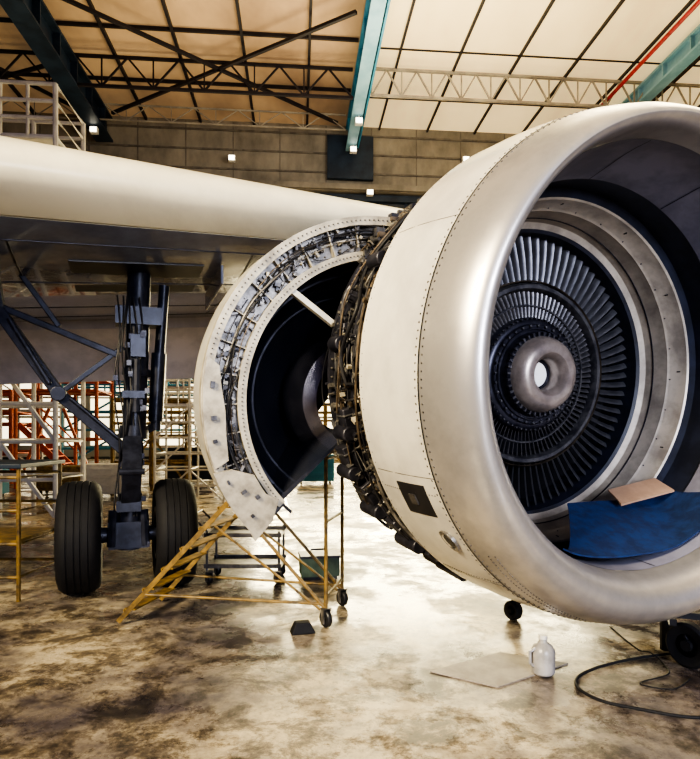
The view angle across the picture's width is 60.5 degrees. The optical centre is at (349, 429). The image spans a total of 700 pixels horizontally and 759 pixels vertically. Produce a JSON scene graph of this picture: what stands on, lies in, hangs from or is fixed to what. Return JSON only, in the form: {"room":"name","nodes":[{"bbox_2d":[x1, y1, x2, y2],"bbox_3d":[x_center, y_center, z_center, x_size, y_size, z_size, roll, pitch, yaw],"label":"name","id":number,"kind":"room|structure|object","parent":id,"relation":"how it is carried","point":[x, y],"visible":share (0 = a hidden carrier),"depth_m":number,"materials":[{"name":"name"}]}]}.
{"room":"aircraft hangar","nodes":[
{"label":"aircraft hangar","id":0,"kind":"room"},
{"bbox_2d":[2,193,420,458],"bbox_3d":[-3.371,-6.700,38.528,68.001,17.000,0.850,0,0,-5],"label":"wall","id":1,"kind":"structure","parent":0,"point":[402,202],"depth_m":38.56,"materials":[{"name":"grey concrete"}]},
{"bbox_2d":[2,384,332,444],"bbox_3d":[-3.763,-0.700,38.418,66.801,4.400,0.120,0,0,-5],"label":"window","id":2,"kind":"structure","parent":1,"relation":"in","point":[105,421],"depth_m":37.30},
{"bbox_2d":[2,382,336,458],"bbox_3d":[-3.654,-0.800,38.327,67.400,5.100,0.200,0,0,-5],"label":"trim","id":3,"kind":"structure","parent":1,"relation":"attached to","point":[68,453],"depth_m":37.15,"materials":[{"name":"paint"}]},
{"bbox_2d":[2,111,516,195],"bbox_3d":[-3.327,-17.250,38.030,68.001,4.100,0.850,0,0,-5],"label":"wall","id":4,"kind":"structure","parent":0,"point":[406,162],"depth_m":37.73,"materials":[{"name":"concrete"}]},
{"bbox_2d":[0,49,352,99],"bbox_3d":[-17.740,-18.250,30.068,35.967,1.640,0.140,0,0,-5],"label":"roof truss","id":5,"kind":"object","parent":4,"relation":"attached to","point":[25,53],"visible":0.84,"depth_m":30.89,"materials":[{"name":"black metal"}]},
{"bbox_2d":[0,67,69,106],"bbox_3d":[-18.308,-18.550,30.270,0.160,0.150,11.683,0,0,31],"label":"brace","id":6,"kind":"object","parent":5,"relation":"attached to","point":[8,73],"visible":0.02,"depth_m":32.62,"materials":[{"name":"black metal"}]},
{"bbox_2d":[0,0,112,141],"bbox_3d":[-12.793,-18.100,13.135,1.000,1.420,46.400,0,0,-5],"label":"girder","id":7,"kind":"object","parent":5,"relation":"attached to","point":[32,19],"visible":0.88,"depth_m":28.71,"materials":[{"name":"blue metal"}]},
{"bbox_2d":[89,126,98,134],"bbox_3d":[-14.648,-17.315,34.337,0.420,0.670,0.335,0,0,-5],"label":"lamp","id":8,"kind":"object","parent":7,"relation":"attached to","point":[93,130],"visible":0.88,"depth_m":34.22,"materials":[{"name":"white paint"}]},
{"bbox_2d":[2,101,345,130],"bbox_3d":[-18.125,-18.450,34.451,35.934,0.980,0.080,0,0,-5],"label":"roof truss","id":9,"kind":"object","parent":7,"relation":"attached to","point":[113,104],"visible":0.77,"depth_m":35.29,"materials":[{"name":"black metal"}]},
{"bbox_2d":[0,64,43,78],"bbox_3d":[-21.016,-18.550,32.542,13.019,0.150,0.160,0,0,20],"label":"brace","id":10,"kind":"object","parent":9,"relation":"attached to","point":[40,66],"visible":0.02,"depth_m":31.01,"materials":[{"name":"black metal"}]},
{"bbox_2d":[62,0,337,124],"bbox_3d":[-6.994,-18.550,30.607,16.840,0.150,0.160,0,0,-42],"label":"brace","id":11,"kind":"object","parent":9,"relation":"attached to","point":[72,2],"visible":0.89,"depth_m":29.37,"materials":[{"name":"black metal"}]},
{"bbox_2d":[111,9,356,114],"bbox_3d":[-6.817,-18.550,30.873,16.542,0.150,0.160,0,0,31],"label":"brace","id":12,"kind":"object","parent":9,"relation":"attached to","point":[352,13],"visible":1,"depth_m":29.68,"materials":[{"name":"black metal"}]},
{"bbox_2d":[0,0,358,126],"bbox_3d":[-16.163,-19.200,12.639,36.000,0.200,48.000,0,0,-5],"label":"ceiling beams","id":13,"kind":"structure","parent":4,"relation":"attached to","point":[99,24],"depth_m":29.45,"materials":[{"name":"black metal"}]},
{"bbox_2d":[228,155,235,162],"bbox_3d":[-7.243,-16.600,36.892,0.420,0.340,0.735,0,0,-5],"label":"lamp","id":14,"kind":"object","parent":4,"relation":"attached to","point":[231,158],"visible":1,"depth_m":36.55,"materials":[{"name":"white paint"}]},
{"bbox_2d":[327,135,372,180],"bbox_3d":[0.010,-17.100,37.745,2.900,2.700,0.300,0,0,-5],"label":"bracket","id":15,"kind":"object","parent":4,"relation":"attached to","point":[341,165],"visible":0.93,"depth_m":37.59,"materials":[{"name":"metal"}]},
{"bbox_2d":[346,0,386,150],"bbox_3d":[2.050,-18.150,14.434,0.620,1.420,46.400,0,0,-5],"label":"girder","id":16,"kind":"object","parent":4,"relation":"attached to","point":[374,10],"visible":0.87,"depth_m":29.02,"materials":[{"name":"teal metal"}]},
{"bbox_2d":[350,145,356,153],"bbox_3d":[0.199,-17.315,36.740,0.420,0.670,0.335,0,0,-5],"label":"lamp","id":17,"kind":"object","parent":16,"relation":"attached to","point":[353,149],"visible":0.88,"depth_m":36.60,"materials":[{"name":"white paint"}]},
{"bbox_2d":[355,116,362,125],"bbox_3d":[0.495,-17.315,33.353,0.420,0.670,0.335,0,0,-5],"label":"lamp","id":18,"kind":"object","parent":16,"relation":"attached to","point":[358,120],"visible":0.88,"depth_m":33.21,"materials":[{"name":"white paint"}]},
{"bbox_2d":[357,0,390,147],"bbox_3d":[2.498,-17.800,14.473,0.100,0.500,46.001,0,0,-5],"label":"rail","id":19,"kind":"object","parent":16,"relation":"attached to","point":[388,1],"visible":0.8,"depth_m":28.95,"materials":[{"name":"teal metal"}]},
{"bbox_2d":[366,189,373,196],"bbox_3d":[1.225,-14.800,37.632,0.420,0.340,0.735,0,0,-5],"label":"lamp","id":20,"kind":"object","parent":4,"relation":"attached to","point":[369,192],"visible":1,"depth_m":37.30,"materials":[{"name":"white paint"}]},
{"bbox_2d":[370,0,699,133],"bbox_3d":[17.409,-19.220,15.577,30.000,0.160,48.000,0,0,-5],"label":"trim","id":21,"kind":"structure","parent":4,"relation":"attached to","point":[621,2],"depth_m":31.08,"materials":[{"name":"metal"}]},
{"bbox_2d":[371,67,699,107],"bbox_3d":[15.634,-18.400,32.988,29.168,1.530,0.130,0,0,-5],"label":"roof truss","id":22,"kind":"object","parent":4,"relation":"attached to","point":[401,95],"visible":0.82,"depth_m":32.36,"materials":[{"name":"metal"}]},
{"bbox_2d":[594,24,699,147],"bbox_3d":[17.690,-18.500,15.802,0.600,0.920,46.400,0,0,-5],"label":"girder","id":23,"kind":"object","parent":22,"relation":"attached to","point":[687,51],"visible":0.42,"depth_m":30.56,"materials":[{"name":"teal metal"}]},
{"bbox_2d":[600,0,699,104],"bbox_3d":[15.650,-18.200,16.175,0.200,0.200,45.500,0,0,-5],"label":"pipe","id":24,"kind":"object","parent":22,"relation":"attached to","point":[696,4],"visible":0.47,"depth_m":28.49,"materials":[{"name":"metal"}]},
{"bbox_2d":[0,458,699,758],"bbox_3d":[-1.743,1.900,19.924,72.000,0.200,72.000,0,0,-5],"label":"floor","id":25,"kind":"structure","parent":0,"point":[177,678],"depth_m":4.53,"materials":[{"name":"concrete"}]},
{"bbox_2d":[2,469,8,497],"bbox_3d":[-9.804,1.325,15.680,1.400,0.950,0.750,0,0,-5],"label":"base cabinet","id":26,"kind":"object","parent":25,"relation":"on","point":[5,485],"visible":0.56,"depth_m":15.88,"materials":[{"name":"teal metal"}]},
{"bbox_2d":[2,383,60,458],"bbox_3d":[-15.391,-0.755,26.760,4.080,5.154,2.080,0,0,-5],"label":"scaffold","id":27,"kind":"object","parent":25,"relation":"on","point":[42,455],"visible":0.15,"depth_m":26.17,"materials":[{"name":"metal"}]},
{"bbox_2d":[0,459,64,601],"bbox_3d":[-4.115,1.077,6.750,1.360,1.445,1.000,0,0,0],"label":"stand","id":28,"kind":"object","parent":25,"relation":"on","point":[16,536],"visible":0.8,"depth_m":6.60,"materials":[{"name":"yellow paint"}]},
{"bbox_2d":[0,527,53,542],"bbox_3d":[-4.115,1.180,6.750,1.200,0.030,0.850,0,0,0],"label":"shelf","id":29,"kind":"object","parent":28,"relation":"attached to","point":[7,534],"depth_m":6.82,"materials":[{"name":"yellow metal"}]},
{"bbox_2d":[0,79,85,518],"bbox_3d":[-7.212,-2.662,13.021,2.310,8.965,1.710,0,0,-5],"label":"scaffolding","id":30,"kind":"object","parent":25,"relation":"on","point":[54,139],"visible":0.35,"depth_m":12.28,"materials":[{"name":"metal"}]},
{"bbox_2d":[2,389,86,483],"bbox_3d":[-12.083,0.253,21.027,5.351,3.235,1.960,0,0,-5],"label":"scaffold","id":31,"kind":"object","parent":25,"relation":"on","point":[5,392],"visible":0.44,"depth_m":20.72,"materials":[{"name":"red metal"}]},
{"bbox_2d":[36,465,79,493],"bbox_3d":[-8.098,1.400,16.833,1.200,0.800,0.650,0,0,-5],"label":"base cabinet","id":32,"kind":"object","parent":25,"relation":"on","point":[41,486],"visible":0.38,"depth_m":16.55,"materials":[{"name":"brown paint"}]},
{"bbox_2d":[14,381,113,488],"bbox_3d":[-9.115,-0.267,19.279,2.520,4.162,1.720,0,0,-5],"label":"scaffold","id":33,"kind":"object","parent":25,"relation":"on","point":[75,392],"visible":0.22,"depth_m":18.54,"materials":[{"name":"red metal"}]},
{"bbox_2d":[80,463,121,493],"bbox_3d":[-6.516,1.350,15.968,1.100,0.900,0.650,0,0,-5],"label":"base cabinet","id":34,"kind":"object","parent":25,"relation":"on","point":[104,474],"visible":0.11,"depth_m":15.68,"materials":[{"name":"beige metal"}]},
{"bbox_2d":[61,379,194,464],"bbox_3d":[-10.970,-0.558,30.159,6.140,4.795,2.140,0,0,-5],"label":"scaffold","id":35,"kind":"object","parent":25,"relation":"on","point":[102,386],"visible":0.09,"depth_m":29.07,"materials":[{"name":"orange paint"},{"name":"navy steel"}]},
{"bbox_2d":[110,398,191,490],"bbox_3d":[-6.139,0.439,18.535,2.300,2.758,1.500,0,0,-20],"label":"scaffold","id":36,"kind":"object","parent":25,"relation":"on","point":[150,462],"visible":0.5,"depth_m":18.02,"materials":[{"name":"metal"}]},
{"bbox_2d":[143,380,196,472],"bbox_3d":[-4.560,-0.429,23.453,7.106,4.599,1.670,0,0,3],"label":"scaffold","id":37,"kind":"object","parent":25,"relation":"on","point":[182,418],"visible":0.06,"depth_m":22.75,"materials":[{"name":"beige metal"}]},
{"bbox_2d":[154,379,224,501],"bbox_3d":[-4.084,0.045,15.704,1.760,3.538,1.360,0,0,-5],"label":"scaffold","id":38,"kind":"object","parent":25,"relation":"on","point":[185,406],"visible":0.38,"depth_m":15.05,"materials":[{"name":"beige metal"}]},
{"bbox_2d":[167,447,212,482],"bbox_3d":[-5.414,1.200,20.581,1.600,1.200,0.850,0,0,-5],"label":"cabinet","id":39,"kind":"object","parent":25,"relation":"on","point":[203,475],"visible":0.24,"depth_m":20.20,"materials":[{"name":"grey metal"}]},
{"bbox_2d":[116,455,347,627],"bbox_3d":[-1.085,1.020,5.873,2.100,1.560,0.821,0,0,4],"label":"ladder","id":40,"kind":"object","parent":25,"relation":"on","point":[325,616],"visible":0.93,"depth_m":5.54,"materials":[{"name":"yellow metal"}]},
{"bbox_2d":[198,509,285,583],"bbox_3d":[-1.329,1.394,7.250,1.065,0.811,0.564,0,0,0],"label":"trolley","id":41,"kind":"object","parent":25,"relation":"on","point":[219,561],"visible":0.8,"depth_m":7.25,"materials":[{"name":"grey metal"}]},
{"bbox_2d":[204,526,285,536],"bbox_3d":[-1.250,1.225,7.250,0.900,0.050,0.552,0,0,0],"label":"tray","id":42,"kind":"object","parent":41,"relation":"on","point":[233,531],"depth_m":7.27,"materials":[{"name":"grey metal"}]},
{"bbox_2d":[204,554,285,567],"bbox_3d":[-1.250,1.585,7.250,0.900,0.050,0.552,0,0,0],"label":"tray","id":43,"kind":"object","parent":41,"relation":"on","point":[219,560],"depth_m":7.25,"materials":[{"name":"grey metal"}]},
{"bbox_2d":[290,620,315,634],"bbox_3d":[-0.420,1.750,5.330,0.212,0.100,0.118,0,0,-15],"label":"chock","id":44,"kind":"object","parent":25,"relation":"on","point":[299,627],"visible":1,"depth_m":5.28,"materials":[{"name":"rubber"}]},
{"bbox_2d":[300,454,333,484],"bbox_3d":[-1.143,1.300,19.951,1.200,1.000,0.750,0,0,-5],"label":"base cabinet","id":45,"kind":"object","parent":25,"relation":"on","point":[317,474],"visible":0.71,"depth_m":19.63,"materials":[{"name":"teal metal"}]},
{"bbox_2d":[298,548,339,579],"bbox_3d":[-0.380,1.624,7.350,0.480,0.351,0.340,0,0,-10],"label":"toolbox","id":46,"kind":"object","parent":25,"relation":"on","point":[333,555],"visible":0.66,"depth_m":7.21,"materials":[{"name":"green paint"}]},
{"bbox_2d":[318,403,340,462],"bbox_3d":[-1.071,0.344,26.006,3.100,2.968,1.700,0,0,-5],"label":"scaffold","id":47,"kind":"object","parent":25,"relation":"on","point":[324,412],"visible":0.08,"depth_m":25.21,"materials":[{"name":"yellow metal"}]},
{"bbox_2d":[0,102,699,624],"bbox_3d":[0.257,-0.583,7.933,17.701,4.773,9.585,0,0,-6],"label":"airplane","id":48,"kind":"object","parent":25,"relation":"on","point":[500,349],"visible":0.99,"depth_m":5.10,"materials":[{"name":"metal"}]},
{"bbox_2d":[563,491,699,557],"bbox_3d":[2.036,0.680,4.559,1.620,0.409,0.669,0,0,-21],"label":"mat","id":49,"kind":"object","parent":48,"relation":"on","point":[607,528],"visible":0.92,"depth_m":4.57,"materials":[{"name":"blue fabric"}]},
{"bbox_2d":[608,478,673,505],"bbox_3d":[2.398,0.510,4.985,0.580,0.195,0.195,0,0,-21],"label":"cardboard sheet","id":50,"kind":"object","parent":49,"relation":"on","point":[650,488],"visible":1,"depth_m":4.97,"materials":[{"name":"beige cardboard"}]},
{"bbox_2d":[430,652,567,687],"bbox_3d":[1.143,1.796,4.528,1.001,0.008,0.465,0,0,-32],"label":"sheet","id":51,"kind":"object","parent":25,"relation":"on","point":[499,669],"visible":0.93,"depth_m":4.49,"materials":[{"name":"beige cardboard"}]},
{"bbox_2d":[528,633,555,676],"bbox_3d":[1.420,1.650,4.425,0.180,0.284,0.181,0,0,25],"label":"plastic jug","id":52,"kind":"object","parent":51,"relation":"on","point":[542,655],"visible":1,"depth_m":4.36,"materials":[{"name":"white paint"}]},
{"bbox_2d":[504,600,699,668],"bbox_3d":[2.518,1.617,5.090,2.092,0.365,1.405,0,0,0],"label":"engine dolly","id":53,"kind":"object","parent":25,"relation":"on","point":[681,640],"visible":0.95,"depth_m":4.60,"materials":[{"name":"black paint"}]},
{"bbox_2d":[574,652,699,718],"bbox_3d":[2.330,1.788,4.492,1.002,0.022,1.655,0,0,33],"label":"air hose","id":54,"kind":"object","parent":25,"relation":"on","point":[578,676],"visible":0.94,"depth_m":4.01,"materials":[{"name":"rubber"}]},
{"bbox_2d":[610,626,690,689],"bbox_3d":[2.250,1.783,4.815,0.402,0.036,1.335,0,0,0],"label":"power cable","id":55,"kind":"object","parent":25,"relation":"on","point":[684,683],"visible":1,"depth_m":4.34,"materials":[{"name":"rubber"}]},
{"bbox_2d":[0,0,699,133],"bbox_3d":[-1.220,-19.450,13.947,68.000,0.300,48.500,0,0,-5],"label":"ceiling","id":56,"kind":"structure","parent":0,"point":[501,26],"depth_m":30.68,"materials":[{"name":"beige"}]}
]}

